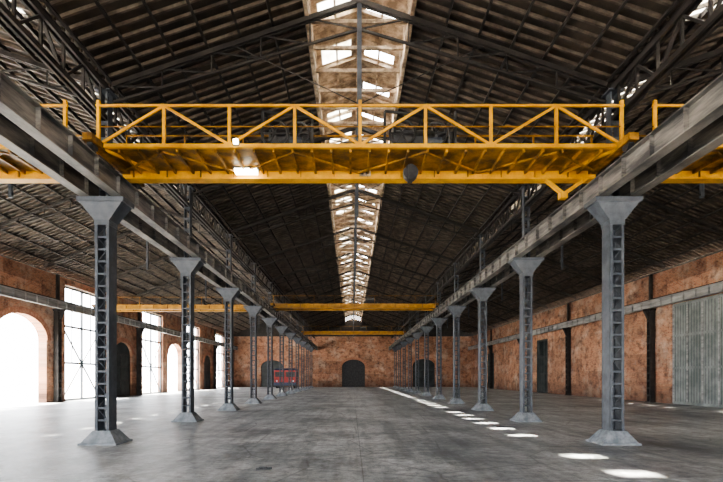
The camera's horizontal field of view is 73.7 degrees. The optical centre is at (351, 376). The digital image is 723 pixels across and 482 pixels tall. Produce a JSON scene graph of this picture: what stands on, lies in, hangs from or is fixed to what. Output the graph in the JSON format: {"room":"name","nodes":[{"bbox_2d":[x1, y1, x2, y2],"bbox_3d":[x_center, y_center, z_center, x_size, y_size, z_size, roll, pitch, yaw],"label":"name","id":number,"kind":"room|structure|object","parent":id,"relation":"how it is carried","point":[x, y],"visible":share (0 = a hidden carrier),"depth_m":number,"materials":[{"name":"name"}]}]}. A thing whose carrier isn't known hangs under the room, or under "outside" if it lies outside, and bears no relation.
{"room":"factory floor","nodes":[
{"label":"factory floor","id":0,"kind":"room"},
{"bbox_2d":[0,49,96,104],"bbox_3d":[-13.166,-8.437,12.400,13.351,3.034,0.140,0,0,0],"label":"roof truss","id":1,"kind":"object","parent":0,"point":[38,65],"depth_m":12.37,"materials":[{"name":"grey metal"}]},
{"bbox_2d":[0,152,181,197],"bbox_3d":[-13.166,-8.437,18.600,13.351,3.034,0.140,0,0,0],"label":"roof truss","id":2,"kind":"object","parent":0,"point":[10,193],"depth_m":18.58,"materials":[{"name":"grey metal"}]},
{"bbox_2d":[0,194,224,241],"bbox_3d":[-13.166,-8.437,24.800,13.351,3.034,0.140,0,0,0],"label":"roof truss","id":3,"kind":"object","parent":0,"point":[70,197],"depth_m":24.78,"materials":[{"name":"grey metal"}]},
{"bbox_2d":[0,256,233,402],"bbox_3d":[-20.242,-2.600,35.000,0.616,8.600,94.000,0,0,0],"label":"wall","id":4,"kind":"structure","parent":0,"point":[13,273],"depth_m":33.07,"materials":[{"name":"brick"}]},
{"bbox_2d":[65,286,94,400],"bbox_3d":[-20.240,-2.370,36.100,0.120,8.120,5.032,0,0,0],"label":"window","id":5,"kind":"structure","parent":4,"relation":"in","point":[81,359],"depth_m":36.01,"materials":[{"name":"grey metal"}]},
{"bbox_2d":[0,284,237,349],"bbox_3d":[-19.450,-4.850,35.000,0.260,0.600,93.900,0,0,0],"label":"beam","id":6,"kind":"structure","parent":4,"relation":"attached to","point":[8,291],"depth_m":33.76,"materials":[{"name":"metal"}]},
{"bbox_2d":[0,100,98,182],"bbox_3d":[-13.090,-5.819,12.110,12.900,1.323,2.720,0,0,0],"label":"crane","id":7,"kind":"object","parent":6,"relation":"on","point":[13,168],"visible":0.23,"depth_m":12.41,"materials":[{"name":"yellow metal"}]},
{"bbox_2d":[91,297,263,311],"bbox_3d":[-13.090,-5.644,37.610,12.900,0.973,2.920,0,0,0],"label":"crane","id":8,"kind":"object","parent":6,"relation":"on","point":[200,305],"visible":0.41,"depth_m":37.02,"materials":[{"name":"yellow metal"}]},
{"bbox_2d":[117,342,129,396],"bbox_3d":[-20.225,-0.677,42.100,0.110,4.752,3.398,0,0,0],"label":"door","id":9,"kind":"structure","parent":4,"relation":"in","point":[123,355],"depth_m":42.61,"materials":[{"name":"black metal"}]},
{"bbox_2d":[142,312,160,394],"bbox_3d":[-20.240,-2.370,48.500,0.120,8.120,5.032,0,0,0],"label":"window","id":10,"kind":"structure","parent":4,"relation":"in","point":[151,314],"depth_m":48.51,"materials":[{"name":"grey metal"}]},
{"bbox_2d":[187,327,198,390],"bbox_3d":[-20.240,-2.370,60.900,0.120,8.120,5.032,0,0,0],"label":"window","id":11,"kind":"structure","parent":4,"relation":"in","point":[197,349],"depth_m":63.26,"materials":[{"name":"white glass"}]},
{"bbox_2d":[204,356,209,388],"bbox_3d":[-20.225,-0.677,66.900,0.110,4.752,3.398,0,0,0],"label":"door","id":12,"kind":"structure","parent":4,"relation":"in","point":[207,360],"depth_m":67.28,"materials":[{"name":"black metal"}]},
{"bbox_2d":[216,334,223,387],"bbox_3d":[-20.240,-2.370,73.300,0.120,8.120,5.032,0,0,0],"label":"window","id":13,"kind":"structure","parent":4,"relation":"in","point":[218,353],"depth_m":73.22,"materials":[{"name":"white glass"}]},
{"bbox_2d":[43,230,249,269],"bbox_3d":[-13.166,-8.437,31.000,13.351,3.034,0.140,0,0,0],"label":"roof truss","id":14,"kind":"object","parent":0,"point":[56,261],"depth_m":30.97,"materials":[{"name":"grey metal"}]},
{"bbox_2d":[94,255,262,286],"bbox_3d":[-13.166,-8.437,37.200,13.351,3.034,0.140,0,0,0],"label":"roof truss","id":15,"kind":"object","parent":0,"point":[134,269],"depth_m":37.18,"materials":[{"name":"grey metal"}]},
{"bbox_2d":[132,275,279,299],"bbox_3d":[-13.166,-8.437,43.400,13.351,3.034,0.140,0,0,0],"label":"roof truss","id":16,"kind":"object","parent":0,"point":[138,295],"depth_m":43.38,"materials":[{"name":"grey metal"}]},
{"bbox_2d":[234,336,470,386],"bbox_3d":[0.150,-2.600,82.242,41.400,8.600,0.616,0,0,0],"label":"wall","id":17,"kind":"structure","parent":0,"point":[326,363],"depth_m":82.00,"materials":[{"name":"brick"}]},
{"bbox_2d":[261,360,282,386],"bbox_3d":[-13.600,-0.589,82.275,3.798,4.576,0.110,0,0,0],"label":"door","id":18,"kind":"structure","parent":17,"relation":"in","point":[275,363],"depth_m":82.26,"materials":[{"name":"grey metal"}]},
{"bbox_2d":[342,360,364,386],"bbox_3d":[0.250,-0.630,82.275,3.898,4.657,0.110,0,0,0],"label":"door","id":19,"kind":"structure","parent":17,"relation":"in","point":[353,371],"depth_m":82.26,"materials":[{"name":"grey metal"}]},
{"bbox_2d":[233,321,473,335],"bbox_3d":[0.150,-8.447,82.150,41.400,3.094,0.300,0,0,0],"label":"gable","id":20,"kind":"object","parent":17,"relation":"on","point":[262,324],"depth_m":82.00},
{"bbox_2d":[413,359,434,386],"bbox_3d":[12.200,-0.689,82.275,3.798,4.776,0.110,0,0,0],"label":"door","id":21,"kind":"structure","parent":17,"relation":"in","point":[421,361],"depth_m":82.26,"materials":[{"name":"grey metal"}]},
{"bbox_2d":[272,253,436,295],"bbox_3d":[0.190,-8.023,37.200,12.719,3.647,0.140,0,0,0],"label":"roof truss","id":22,"kind":"object","parent":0,"point":[292,273],"depth_m":37.18,"materials":[{"name":"grey metal"}]},
{"bbox_2d":[284,268,424,302],"bbox_3d":[0.190,-8.023,43.400,12.719,3.647,0.140,0,0,0],"label":"roof truss","id":23,"kind":"object","parent":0,"point":[314,283],"depth_m":43.36,"materials":[{"name":"grey metal"}]},
{"bbox_2d":[256,224,453,280],"bbox_3d":[0.190,-8.023,31.000,12.719,3.647,0.140,0,0,0],"label":"roof truss","id":24,"kind":"object","parent":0,"point":[336,233],"depth_m":30.97,"materials":[{"name":"grey metal"}]},
{"bbox_2d":[232,189,478,256],"bbox_3d":[0.190,-8.023,24.800,12.719,3.647,0.140,0,0,0],"label":"roof truss","id":25,"kind":"object","parent":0,"point":[375,196],"depth_m":24.78,"materials":[{"name":"grey metal"}]},
{"bbox_2d":[192,121,520,216],"bbox_3d":[0.190,-8.023,18.600,12.719,3.647,0.140,0,0,0],"label":"roof truss","id":26,"kind":"object","parent":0,"point":[349,129],"depth_m":18.58,"materials":[{"name":"grey metal"}]},
{"bbox_2d":[111,0,607,136],"bbox_3d":[0.190,-8.023,12.400,12.719,3.647,0.140,0,0,0],"label":"roof truss","id":27,"kind":"object","parent":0,"point":[400,16],"depth_m":12.37,"materials":[{"name":"grey metal"}]},
{"bbox_2d":[303,0,416,320],"bbox_3d":[0.190,-9.977,35.000,3.372,1.479,94.000,0,0,0],"label":"skylight","id":28,"kind":"structure","parent":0,"point":[333,61],"depth_m":16.73,"materials":[{"name":"white glass"}]},
{"bbox_2d":[0,0,722,334],"bbox_3d":[0.150,-8.431,35.000,41.436,2.805,94.000,0,0,0],"label":"ceiling","id":29,"kind":"structure","parent":0,"point":[600,39],"depth_m":15.37,"materials":[{"name":"metal"}]},
{"bbox_2d":[165,286,276,304],"bbox_3d":[-13.166,-8.437,49.600,13.351,3.034,0.140,0,0,0],"label":"roof truss","id":30,"kind":"object","parent":29,"relation":"attached to","point":[171,303],"depth_m":49.54,"materials":[{"name":"grey metal"}]},
{"bbox_2d":[187,299,292,316],"bbox_3d":[-13.166,-8.437,55.800,13.351,3.034,0.140,0,0,0],"label":"roof truss","id":31,"kind":"object","parent":29,"relation":"attached to","point":[219,299],"depth_m":55.80,"materials":[{"name":"grey metal"}]},
{"bbox_2d":[198,304,297,322],"bbox_3d":[-13.166,-8.437,62.000,13.351,3.034,0.140,0,0,0],"label":"roof truss","id":32,"kind":"object","parent":29,"relation":"attached to","point":[199,321],"depth_m":61.99,"materials":[{"name":"grey metal"}]},
{"bbox_2d":[212,312,302,327],"bbox_3d":[-13.166,-8.437,68.200,13.351,3.034,0.140,0,0,0],"label":"roof truss","id":33,"kind":"object","parent":29,"relation":"attached to","point":[213,326],"depth_m":68.20,"materials":[{"name":"grey metal"}]},
{"bbox_2d":[223,317,304,331],"bbox_3d":[-13.166,-8.437,74.400,13.351,3.034,0.140,0,0,0],"label":"roof truss","id":34,"kind":"object","parent":29,"relation":"attached to","point":[257,317],"depth_m":74.39,"materials":[{"name":"grey metal"}]},
{"bbox_2d":[312,314,393,336],"bbox_3d":[0.190,-8.023,74.400,12.719,3.647,0.140,0,0,0],"label":"roof truss","id":35,"kind":"object","parent":29,"relation":"attached to","point":[352,314],"depth_m":74.37,"materials":[{"name":"black metal"}]},
{"bbox_2d":[299,293,407,323],"bbox_3d":[0.190,-8.023,55.800,12.719,3.647,0.140,0,0,0],"label":"roof truss","id":36,"kind":"object","parent":29,"relation":"attached to","point":[352,293],"depth_m":55.80,"materials":[{"name":"grey metal"}]},
{"bbox_2d":[304,311,402,325],"bbox_3d":[0.190,-8.023,62.000,12.719,3.647,0.140,0,0,0],"label":"roof truss","id":37,"kind":"object","parent":29,"relation":"attached to","point":[324,311],"depth_m":61.99,"materials":[{"name":"grey metal"}]},
{"bbox_2d":[309,311,397,327],"bbox_3d":[0.190,-8.023,68.200,12.719,3.647,0.140,0,0,0],"label":"roof truss","id":38,"kind":"object","parent":29,"relation":"attached to","point":[344,311],"depth_m":68.18,"materials":[{"name":"grey metal"}]},
{"bbox_2d":[295,284,412,316],"bbox_3d":[0.190,-8.023,49.600,12.719,3.647,0.140,0,0,0],"label":"roof truss","id":39,"kind":"object","parent":29,"relation":"attached to","point":[348,284],"depth_m":49.54,"materials":[{"name":"grey metal"}]},
{"bbox_2d":[391,0,722,337],"bbox_3d":[6.710,-6.975,35.000,0.200,0.870,93.900,0,0,0],"label":"girder","id":40,"kind":"object","parent":29,"relation":"attached to","point":[715,17],"visible":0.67,"depth_m":11.65,"materials":[{"name":"metal"}]},
{"bbox_2d":[622,47,722,104],"bbox_3d":[13.506,-8.437,12.400,13.271,3.034,0.140,0,0,0],"label":"roof truss","id":41,"kind":"object","parent":29,"relation":"attached to","point":[680,66],"depth_m":12.37,"materials":[{"name":"grey metal"}]},
{"bbox_2d":[0,387,722,481],"bbox_3d":[0.150,1.850,35.000,41.400,0.300,95.100,0,0,0],"label":"floor","id":42,"kind":"structure","parent":0,"point":[316,434],"depth_m":13.11,"materials":[{"name":"concrete"}]},
{"bbox_2d":[52,274,65,402],"bbox_3d":[-19.630,-2.600,32.400,0.700,8.600,0.600,0,0,0],"label":"pilaster","id":43,"kind":"object","parent":42,"relation":"on","point":[58,313],"visible":0.98,"depth_m":32.22,"materials":[{"name":"black metal"}]},
{"bbox_2d":[76,88,133,445],"bbox_3d":[-6.330,-2.810,12.400,1.180,9.020,0.900,0,0,0],"label":"steel column","id":44,"kind":"structure","parent":42,"relation":"on","point":[108,211],"depth_m":12.28,"materials":[{"name":"metal"}]},
{"bbox_2d":[136,303,144,394],"bbox_3d":[-19.630,-2.600,44.800,0.700,8.600,0.600,0,0,0],"label":"pilaster","id":45,"kind":"object","parent":42,"relation":"on","point":[140,331],"visible":0.96,"depth_m":44.61,"materials":[{"name":"black metal"}]},
{"bbox_2d":[170,185,205,421],"bbox_3d":[-6.330,-2.810,18.600,1.180,9.020,0.900,0,0,0],"label":"steel column","id":46,"kind":"structure","parent":42,"relation":"on","point":[189,266],"depth_m":18.42,"materials":[{"name":"metal"}]},
{"bbox_2d":[213,329,217,388],"bbox_3d":[-19.630,-2.600,69.600,0.700,8.600,0.600,0,0,0],"label":"pilaster","id":47,"kind":"object","parent":42,"relation":"on","point":[215,346],"visible":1,"depth_m":69.40,"materials":[{"name":"black metal"}]},
{"bbox_2d":[216,234,241,410],"bbox_3d":[-6.330,-2.810,24.800,1.180,9.020,0.900,0,0,0],"label":"steel column","id":48,"kind":"structure","parent":42,"relation":"on","point":[229,295],"depth_m":24.60,"materials":[{"name":"metal"}]},
{"bbox_2d":[243,262,263,403],"bbox_3d":[-6.330,-2.810,31.000,1.180,9.020,0.900,0,0,0],"label":"steel column","id":49,"kind":"structure","parent":42,"relation":"on","point":[252,310],"depth_m":30.82,"materials":[{"name":"metal"}]},
{"bbox_2d":[256,467,271,469],"bbox_3d":[-1.606,1.665,8.792,0.288,0.060,0.132,0,0,-7],"label":"scrap","id":50,"kind":"object","parent":42,"relation":"on","point":[259,468],"visible":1,"depth_m":8.79,"materials":[{"name":"grey metal"}]},
{"bbox_2d":[262,282,277,398],"bbox_3d":[-6.330,-2.810,37.200,1.180,9.020,0.900,0,0,0],"label":"steel column","id":51,"kind":"structure","parent":42,"relation":"on","point":[270,322],"depth_m":37.00,"materials":[{"name":"metal"}]},
{"bbox_2d":[275,295,288,395],"bbox_3d":[-6.330,-2.810,43.400,1.180,9.020,0.900,0,0,0],"label":"steel column","id":52,"kind":"structure","parent":42,"relation":"on","point":[281,329],"depth_m":43.22,"materials":[{"name":"metal"}]},
{"bbox_2d":[274,368,297,387],"bbox_3d":[-10.000,0.203,73.902,3.313,2.993,3.936,0,0,0],"label":"truck","id":53,"kind":"object","parent":42,"relation":"on","point":[276,371],"visible":0.73,"depth_m":72.01,"materials":[{"name":"red paint"}]},
{"bbox_2d":[284,311,296,393],"bbox_3d":[-6.330,-2.810,49.600,1.180,9.020,0.900,0,0,0],"label":"steel column","id":54,"kind":"structure","parent":42,"relation":"on","point":[289,335],"depth_m":49.40,"materials":[{"name":"metal"}]},
{"bbox_2d":[293,317,302,391],"bbox_3d":[-6.330,-2.810,55.800,1.180,9.020,0.900,0,0,0],"label":"steel column","id":55,"kind":"structure","parent":42,"relation":"on","point":[297,340],"depth_m":55.59,"materials":[{"name":"metal"}]},
{"bbox_2d":[299,320,307,389],"bbox_3d":[-6.330,-2.810,62.000,1.180,9.020,0.900,0,0,0],"label":"steel column","id":56,"kind":"structure","parent":42,"relation":"on","point":[303,343],"depth_m":61.80,"materials":[{"name":"metal"}]},
{"bbox_2d":[304,325,311,388],"bbox_3d":[-6.330,-2.810,68.200,1.180,9.020,0.900,0,0,0],"label":"steel column","id":57,"kind":"structure","parent":42,"relation":"on","point":[306,346],"depth_m":68.14,"materials":[{"name":"metal"}]},
{"bbox_2d":[309,330,314,387],"bbox_3d":[-6.330,-2.810,74.400,1.180,9.020,0.900,0,0,0],"label":"steel column","id":58,"kind":"structure","parent":42,"relation":"on","point":[311,349],"depth_m":74.19,"materials":[{"name":"metal"}]},
{"bbox_2d":[392,329,397,387],"bbox_3d":[6.710,-2.810,74.400,1.180,9.020,0.900,0,0,0],"label":"steel column","id":59,"kind":"structure","parent":42,"relation":"on","point":[395,349],"depth_m":74.21,"materials":[{"name":"metal"}]},
{"bbox_2d":[395,325,402,388],"bbox_3d":[6.710,-2.810,68.200,1.180,9.020,0.900,0,0,0],"label":"steel column","id":60,"kind":"structure","parent":42,"relation":"on","point":[399,347],"depth_m":68.00,"materials":[{"name":"metal"}]},
{"bbox_2d":[399,320,407,389],"bbox_3d":[6.710,-2.810,62.000,1.180,9.020,0.900,0,0,0],"label":"steel column","id":61,"kind":"structure","parent":42,"relation":"on","point":[403,343],"depth_m":61.80,"materials":[{"name":"metal"}]},
{"bbox_2d":[405,317,414,391],"bbox_3d":[6.710,-2.810,55.800,1.180,9.020,0.900,0,0,0],"label":"steel column","id":62,"kind":"structure","parent":42,"relation":"on","point":[409,340],"depth_m":55.59,"materials":[{"name":"metal"}]},
{"bbox_2d":[411,311,422,393],"bbox_3d":[6.710,-2.810,49.600,1.180,9.020,0.900,0,0,0],"label":"steel column","id":63,"kind":"structure","parent":42,"relation":"on","point":[416,335],"depth_m":49.48,"materials":[{"name":"metal"}]},
{"bbox_2d":[419,295,433,395],"bbox_3d":[6.710,-2.810,43.400,1.180,9.020,0.900,0,0,0],"label":"steel column","id":64,"kind":"structure","parent":42,"relation":"on","point":[426,329],"depth_m":43.20,"materials":[{"name":"metal"}]},
{"bbox_2d":[431,282,446,398],"bbox_3d":[6.710,-2.810,37.200,1.180,9.020,0.900,0,0,0],"label":"steel column","id":65,"kind":"structure","parent":42,"relation":"on","point":[438,322],"depth_m":37.00,"materials":[{"name":"metal"}]},
{"bbox_2d":[446,262,466,403],"bbox_3d":[6.710,-2.810,31.000,1.180,9.020,0.900,0,0,0],"label":"steel column","id":66,"kind":"structure","parent":42,"relation":"on","point":[454,310],"depth_m":30.82,"materials":[{"name":"metal"}]},
{"bbox_2d":[469,234,495,410],"bbox_3d":[6.710,-2.810,24.800,1.180,9.020,0.900,0,0,0],"label":"steel column","id":67,"kind":"structure","parent":42,"relation":"on","point":[481,294],"depth_m":24.68,"materials":[{"name":"metal"}]},
{"bbox_2d":[488,329,492,388],"bbox_3d":[19.930,-2.600,69.600,0.700,8.600,0.600,0,0,0],"label":"pilaster","id":68,"kind":"object","parent":42,"relation":"on","point":[490,347],"visible":1,"depth_m":69.40,"materials":[{"name":"black metal"}]},
{"bbox_2d":[508,185,543,421],"bbox_3d":[6.710,-2.810,18.600,1.180,9.020,0.900,0,0,0],"label":"steel column","id":69,"kind":"structure","parent":42,"relation":"on","point":[524,266],"depth_m":18.42,"materials":[{"name":"metal"}]},
{"bbox_2d":[562,303,570,394],"bbox_3d":[19.930,-2.600,44.800,0.700,8.600,0.600,0,0,0],"label":"pilaster","id":70,"kind":"object","parent":42,"relation":"on","point":[567,331],"visible":0.95,"depth_m":44.61,"materials":[{"name":"black metal"}]},
{"bbox_2d":[584,88,642,445],"bbox_3d":[6.710,-2.810,12.400,1.180,9.020,0.900,0,0,0],"label":"steel column","id":71,"kind":"structure","parent":42,"relation":"on","point":[611,212],"depth_m":12.27,"materials":[{"name":"metal"}]},
{"bbox_2d":[643,274,656,402],"bbox_3d":[19.930,-2.600,32.400,0.700,8.600,0.600,0,0,0],"label":"pilaster","id":72,"kind":"object","parent":42,"relation":"on","point":[649,313],"visible":0.99,"depth_m":32.21,"materials":[{"name":"black metal"}]},
{"bbox_3d":[6.710,-2.810,-6.200,1.180,9.020,0.900,0,0,0],"label":"steel column","id":73,"kind":"structure","parent":42,"relation":"on","visible":0},
{"bbox_2d":[389,73,722,349],"bbox_3d":[6.310,-4.850,35.000,0.260,0.600,93.900,0,0,0],"label":"beam","id":74,"kind":"structure","parent":73,"relation":"on","point":[706,106],"depth_m":11.33,"materials":[{"name":"grey metal"}]},
{"bbox_2d":[395,115,722,346],"bbox_3d":[7.110,-4.850,35.000,0.260,0.600,93.900,0,0,0],"label":"beam","id":75,"kind":"structure","parent":73,"relation":"on","point":[709,138],"depth_m":11.64,"materials":[{"name":"grey metal"}]},
{"bbox_3d":[-6.330,-2.810,-6.200,1.180,9.020,0.900,0,0,0],"label":"steel column","id":76,"kind":"structure","parent":42,"relation":"on","visible":0},
{"bbox_2d":[0,113,308,344],"bbox_3d":[-6.730,-4.850,35.000,0.260,0.600,93.900,0,0,0],"label":"beam","id":77,"kind":"structure","parent":76,"relation":"on","point":[15,139],"depth_m":11.58,"materials":[{"name":"grey metal"}]},
{"bbox_2d":[0,0,314,338],"bbox_3d":[-6.330,-6.975,35.000,0.200,0.870,93.900,0,0,0],"label":"girder","id":78,"kind":"object","parent":76,"relation":"on","point":[7,16],"visible":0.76,"depth_m":11.54,"materials":[{"name":"metal"}]},
{"bbox_2d":[0,70,317,349],"bbox_3d":[-5.930,-4.850,35.000,0.260,0.600,93.900,0,0,0],"label":"beam","id":79,"kind":"structure","parent":76,"relation":"on","point":[16,104],"depth_m":11.07,"materials":[{"name":"grey metal"}]},
{"bbox_2d":[301,326,405,335],"bbox_3d":[0.190,-5.644,58.710,12.420,0.973,2.920,0,0,0],"label":"crane","id":80,"kind":"object","parent":79,"relation":"on","point":[363,331],"visible":0.94,"depth_m":58.12,"materials":[{"name":"yellow metal"}]},
{"bbox_2d":[270,296,438,311],"bbox_3d":[0.190,-5.644,37.010,12.420,0.973,2.920,0,0,0],"label":"crane","id":81,"kind":"object","parent":79,"relation":"on","point":[369,304],"visible":0.98,"depth_m":36.42,"materials":[{"name":"yellow metal"}]},
{"bbox_2d":[82,100,638,199],"bbox_3d":[0.190,-5.570,12.110,12.420,1.820,2.720,0,0,0],"label":"crane","id":82,"kind":"object","parent":79,"relation":"on","point":[289,156],"visible":0.99,"depth_m":11.78,"materials":[{"name":"yellow metal"}]},
{"bbox_2d":[402,317,482,331],"bbox_3d":[13.506,-8.437,74.400,13.271,3.034,0.140,0,0,0],"label":"roof truss","id":83,"kind":"object","parent":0,"point":[448,317],"depth_m":74.39,"materials":[{"name":"black metal"}]},
{"bbox_2d":[404,313,493,327],"bbox_3d":[13.506,-8.437,68.200,13.271,3.034,0.140,0,0,0],"label":"roof truss","id":84,"kind":"object","parent":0,"point":[461,313],"depth_m":68.18,"materials":[{"name":"grey metal"}]},
{"bbox_2d":[409,305,508,322],"bbox_3d":[13.506,-8.437,62.000,13.271,3.034,0.140,0,0,0],"label":"roof truss","id":85,"kind":"object","parent":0,"point":[507,321],"depth_m":61.99,"materials":[{"name":"grey metal"}]},
{"bbox_2d":[415,299,525,316],"bbox_3d":[13.506,-8.437,55.800,13.271,3.034,0.140,0,0,0],"label":"roof truss","id":86,"kind":"object","parent":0,"point":[487,299],"depth_m":55.78,"materials":[{"name":"grey metal"}]},
{"bbox_2d":[433,287,547,308],"bbox_3d":[13.506,-8.437,49.600,13.271,3.034,0.140,0,0,0],"label":"roof truss","id":87,"kind":"object","parent":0,"point":[535,303],"depth_m":49.54,"materials":[{"name":"grey metal"}]},
{"bbox_2d":[438,274,575,299],"bbox_3d":[13.506,-8.437,43.400,13.271,3.034,0.140,0,0,0],"label":"roof truss","id":88,"kind":"object","parent":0,"point":[566,294],"depth_m":43.35,"materials":[{"name":"grey metal"}]},
{"bbox_2d":[450,256,601,283],"bbox_3d":[13.506,-8.437,37.200,13.271,3.034,0.140,0,0,0],"label":"roof truss","id":89,"kind":"object","parent":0,"point":[573,269],"depth_m":37.18,"materials":[{"name":"grey metal"}]},
{"bbox_2d":[461,232,665,269],"bbox_3d":[13.506,-8.437,31.000,13.271,3.034,0.140,0,0,0],"label":"roof truss","id":90,"kind":"object","parent":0,"point":[657,263],"depth_m":30.95,"materials":[{"name":"grey metal"}]},
{"bbox_2d":[471,251,722,403],"bbox_3d":[20.575,-2.600,35.000,0.550,8.600,94.000,0,0,0],"label":"wall","id":91,"kind":"structure","parent":0,"point":[586,339],"depth_m":39.86,"materials":[{"name":"brick"}]},
{"bbox_2d":[488,353,493,388],"bbox_3d":[20.395,-0.900,70.500,0.130,5.198,3.198,0,0,0],"label":"door","id":92,"kind":"structure","parent":91,"relation":"in","point":[489,353],"depth_m":71.26,"materials":[{"name":"black metal"}]},
{"bbox_2d":[537,339,547,392],"bbox_3d":[20.395,-1.150,51.500,0.130,5.698,2.998,0,0,0],"label":"door","id":93,"kind":"structure","parent":91,"relation":"in","point":[542,345],"depth_m":51.45,"materials":[{"name":"grey metal"}]},
{"bbox_2d":[672,293,722,407],"bbox_3d":[20.395,-1.450,28.000,0.130,6.298,5.198,0,0,0],"label":"door","id":94,"kind":"structure","parent":91,"relation":"in","point":[697,324],"depth_m":28.35,"materials":[{"name":"paint"}]},
{"bbox_2d":[486,197,722,240],"bbox_3d":[13.506,-8.437,24.800,13.271,3.034,0.140,0,0,0],"label":"roof truss","id":95,"kind":"object","parent":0,"point":[655,203],"depth_m":24.78,"materials":[{"name":"grey metal"}]},
{"bbox_2d":[532,152,722,197],"bbox_3d":[13.506,-8.437,18.600,13.271,3.034,0.140,0,0,0],"label":"roof truss","id":96,"kind":"object","parent":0,"point":[701,193],"depth_m":18.58,"materials":[{"name":"grey metal"}]},
{"bbox_2d":[620,100,722,182],"bbox_3d":[13.430,-5.819,12.110,12.820,1.323,2.720,0,0,0],"label":"crane","id":97,"kind":"object","parent":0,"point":[709,168],"visible":0.19,"depth_m":12.41,"materials":[{"name":"yellow metal"}]},
{"label":"outside","id":98,"kind":"structure","parent":0,"visible":0},
{"bbox_2d":[0,381,220,405],"bbox_3d":[0.000,2.105,50.000,300.000,0.190,340.000,0,0,0],"label":"ground","id":99,"kind":"structure","parent":98,"point":[18,392],"depth_m":71.77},
{"bbox_3d":[19.930,-2.600,-4.800,0.700,8.600,0.600,0,0,0],"label":"pilaster","id":100,"kind":"object","parent":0,"visible":0},
{"bbox_2d":[468,280,722,349],"bbox_3d":[19.750,-4.850,35.000,0.260,0.600,93.900,0,0,0],"label":"beam","id":101,"kind":"structure","parent":100,"relation":"attached to","point":[716,287],"depth_m":32.65,"materials":[{"name":"metal"}]}
]}

